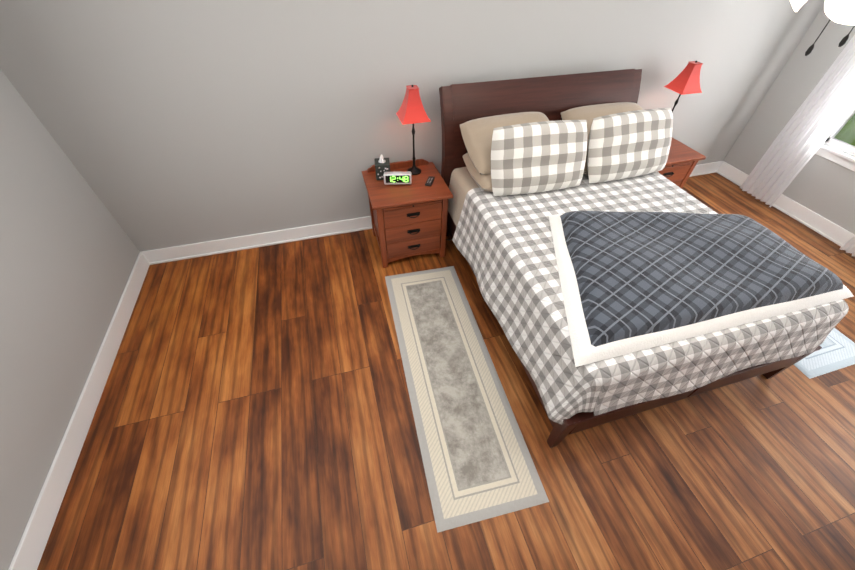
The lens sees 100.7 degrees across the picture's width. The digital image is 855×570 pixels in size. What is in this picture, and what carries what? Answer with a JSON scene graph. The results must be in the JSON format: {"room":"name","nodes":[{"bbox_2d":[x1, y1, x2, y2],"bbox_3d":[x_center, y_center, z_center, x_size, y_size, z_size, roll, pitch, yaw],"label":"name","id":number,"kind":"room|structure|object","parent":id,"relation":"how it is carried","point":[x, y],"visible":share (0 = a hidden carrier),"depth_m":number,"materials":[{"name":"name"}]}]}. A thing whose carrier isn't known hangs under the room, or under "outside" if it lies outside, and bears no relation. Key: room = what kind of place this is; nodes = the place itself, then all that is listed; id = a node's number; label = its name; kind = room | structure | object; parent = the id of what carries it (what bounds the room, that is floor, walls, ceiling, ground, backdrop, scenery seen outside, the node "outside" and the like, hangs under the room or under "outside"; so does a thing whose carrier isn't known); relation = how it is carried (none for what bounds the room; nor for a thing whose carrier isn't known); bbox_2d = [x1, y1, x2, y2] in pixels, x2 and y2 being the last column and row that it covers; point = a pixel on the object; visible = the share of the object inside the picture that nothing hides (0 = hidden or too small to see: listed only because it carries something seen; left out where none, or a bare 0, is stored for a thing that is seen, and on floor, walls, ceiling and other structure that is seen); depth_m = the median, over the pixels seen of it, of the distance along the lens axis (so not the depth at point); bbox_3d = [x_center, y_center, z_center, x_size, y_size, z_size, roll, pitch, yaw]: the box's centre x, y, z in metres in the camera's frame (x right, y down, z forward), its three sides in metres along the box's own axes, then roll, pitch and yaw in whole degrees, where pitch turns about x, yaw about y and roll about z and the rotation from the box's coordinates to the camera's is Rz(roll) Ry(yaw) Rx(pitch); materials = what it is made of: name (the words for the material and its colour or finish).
{"room":"bedroom","nodes":[
{"label":"bedroom","id":0,"kind":"room"},
{"bbox_2d":[0,69,139,569],"bbox_3d":[-1.964,0.262,0.954,0.140,2.440,3.670,-11,48,-11],"label":"wall","id":1,"kind":"structure","parent":0,"point":[69,252],"depth_m":1.99,"materials":[{"name":"grey paint"}]},
{"bbox_2d":[8,253,149,569],"bbox_3d":[-1.901,1.040,1.806,0.016,0.135,3.600,-11,48,-11],"label":"baseboard","id":2,"kind":"structure","parent":1,"relation":"attached to","point":[40,525],"depth_m":1.97,"materials":[{"name":"white wood"}]},
{"bbox_2d":[0,0,825,251],"bbox_3d":[0.525,-1.671,2.831,6.410,2.440,0.140,-11,48,-11],"label":"wall","id":3,"kind":"structure","parent":0,"point":[168,123],"depth_m":2.57,"materials":[{"name":"grey paint"}]},
{"bbox_2d":[140,161,723,264],"bbox_3d":[0.538,-0.816,3.609,6.130,0.135,0.028,-11,48,-11],"label":"baseboard","id":4,"kind":"structure","parent":3,"relation":"attached to","point":[156,256],"depth_m":3.20,"materials":[{"name":"white wood"}]},
{"bbox_2d":[37,173,854,569],"bbox_3d":[1.038,0.520,2.473,6.410,0.060,3.950,-11,48,-11],"label":"floor","id":5,"kind":"structure","parent":0,"point":[253,411],"depth_m":2.01,"materials":[{"name":"brown wood"}]},
{"bbox_2d":[362,159,452,267],"bbox_3d":[-0.178,-0.607,3.016,0.615,0.690,0.550,-11,48,-11],"label":"nightstand","id":6,"kind":"object","parent":5,"relation":"on","point":[408,220],"visible":1,"depth_m":2.81,"materials":[{"name":"brown wood"}]},
{"bbox_2d":[374,154,389,179],"bbox_3d":[-0.356,-0.944,2.791,0.115,0.196,0.116,-5,47,-6],"label":"tissue box","id":7,"kind":"object","parent":6,"relation":"on","point":[382,165],"visible":0.9,"depth_m":2.76,"materials":[{"name":"grey"}]},
{"bbox_2d":[383,171,411,184],"bbox_3d":[-0.232,-0.833,2.756,0.215,0.094,0.080,-1,46,-2],"label":"alarm clock","id":8,"kind":"object","parent":6,"relation":"on","point":[395,177],"visible":1,"depth_m":2.73,"materials":[{"name":"silver metal"}]},
{"bbox_2d":[396,85,430,174],"bbox_3d":[-0.106,-1.159,2.684,0.211,0.653,0.211,-11,48,-11],"label":"lamp","id":9,"kind":"object","parent":6,"relation":"on","point":[411,111],"visible":1,"depth_m":2.52,"materials":[{"name":"red fabric"}]},
{"bbox_2d":[425,176,434,185],"bbox_3d":[0.020,-0.823,2.803,0.050,0.018,0.130,11,47,9],"label":"remote control","id":10,"kind":"object","parent":6,"relation":"on","point":[430,180],"visible":1,"depth_m":2.79,"materials":[{"name":"black plastic"}]},
{"bbox_2d":[385,266,548,532],"bbox_3d":[0.138,0.526,2.407,0.600,0.010,1.830,-9,47,-9],"label":"runner rug","id":11,"kind":"object","parent":5,"relation":"on","point":[478,464],"visible":1,"depth_m":2.17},
{"bbox_2d":[439,69,853,447],"bbox_3d":[1.205,-0.413,2.449,1.784,1.266,2.243,-11,48,-11],"label":"bed","id":12,"kind":"object","parent":5,"relation":"on","point":[617,274],"visible":1,"depth_m":2.02,"materials":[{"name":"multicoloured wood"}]},
{"bbox_2d":[452,163,848,425],"bbox_3d":[1.283,-0.115,2.361,1.784,0.460,1.669,-11,48,-11],"label":"quilt","id":13,"kind":"object","parent":12,"relation":"on","point":[509,242],"depth_m":1.92,"materials":[{"name":"fabric"}]},
{"bbox_2d":[548,210,853,367],"bbox_3d":[1.320,-0.205,2.034,1.671,0.139,1.089,-11,48,-11],"label":"throw blanket","id":14,"kind":"object","parent":12,"relation":"on","point":[625,286],"depth_m":1.82,"materials":[{"name":"grey fabric"}]},
{"bbox_2d":[657,137,705,188],"bbox_3d":[2.110,-1.067,3.483,0.615,0.690,0.550,-11,48,-11],"label":"nightstand","id":15,"kind":"object","parent":5,"relation":"on","point":[681,163],"visible":0.29,"depth_m":3.21,"materials":[{"name":"brown wood"}]},
{"bbox_2d":[664,61,702,111],"bbox_3d":[2.220,-1.627,3.159,0.211,0.653,0.211,-11,48,-11],"label":"lamp","id":16,"kind":"object","parent":15,"relation":"on","point":[686,80],"visible":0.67,"depth_m":2.99,"materials":[{"name":"red fabric"}]},
{"bbox_2d":[793,328,854,378],"bbox_3d":[2.603,0.004,2.936,0.600,0.010,1.600,-11,48,-11],"label":"runner rug","id":17,"kind":"object","parent":5,"relation":"on","point":[836,351],"depth_m":2.46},
{"bbox_2d":[723,4,854,233],"bbox_3d":[4.063,-0.950,2.184,0.140,2.440,3.670,-11,48,-11],"label":"wall","id":18,"kind":"structure","parent":0,"point":[822,187],"depth_m":3.38,"materials":[{"name":"grey paint"}]},
{"bbox_2d":[718,162,854,246],"bbox_3d":[3.971,-0.141,3.005,0.028,0.135,3.600,-11,48,-11],"label":"baseboard","id":19,"kind":"structure","parent":18,"relation":"attached to","point":[821,225],"depth_m":3.53,"materials":[{"name":"white wood"}]},
{"bbox_2d":[815,103,854,171],"bbox_3d":[3.843,-1.522,2.570,0.190,1.530,0.980,-11,48,-11],"label":"window","id":20,"kind":"structure","parent":18,"relation":"in","point":[835,150],"depth_m":3.20,"materials":[{"name":"white wood"}]},
{"bbox_3d":[1.060,-1.214,0.658,6.410,0.080,3.950,-11,48,-11],"label":"ceiling","id":21,"kind":"structure","parent":0,"visible":0},
{"bbox_2d":[790,0,854,55],"bbox_3d":[1.191,-0.936,0.880,1.170,0.623,1.157,-11,48,-11],"label":"ceiling fan","id":22,"kind":"object","parent":21,"relation":"hanging from","point":[841,11],"visible":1,"depth_m":0.95,"materials":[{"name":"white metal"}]},
{"bbox_3d":[3.758,-2.088,1.932,0.104,0.057,1.514,-11,48,-11],"label":"curtain rod","id":23,"kind":"object","parent":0,"visible":0},
{"bbox_2d":[740,34,854,206],"bbox_3d":[3.538,-1.705,3.014,0.046,2.205,0.385,-11,48,-11],"label":"curtain","id":24,"kind":"object","parent":23,"relation":"hanging from","point":[812,123],"visible":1,"depth_m":3.30,"materials":[{"name":"white fabric"}]},
{"bbox_2d":[840,235,854,256],"bbox_3d":[3.824,-0.982,2.326,0.046,2.205,0.338,-11,48,-11],"label":"panel","id":25,"kind":"object","parent":23,"relation":"hanging from","point":[848,246],"visible":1,"depth_m":3.17,"materials":[{"name":"white fabric"}]},
{"label":"outside","id":26,"kind":"structure","parent":0,"visible":0},
{"bbox_2d":[834,114,854,145],"bbox_3d":[46.798,-9.468,13.758,89.860,1.078,120.000,-11,48,-11],"label":"lawn","id":27,"kind":"structure","parent":26,"point":[848,128],"depth_m":6.01,"materials":[{"name":"green plant"}]}
]}

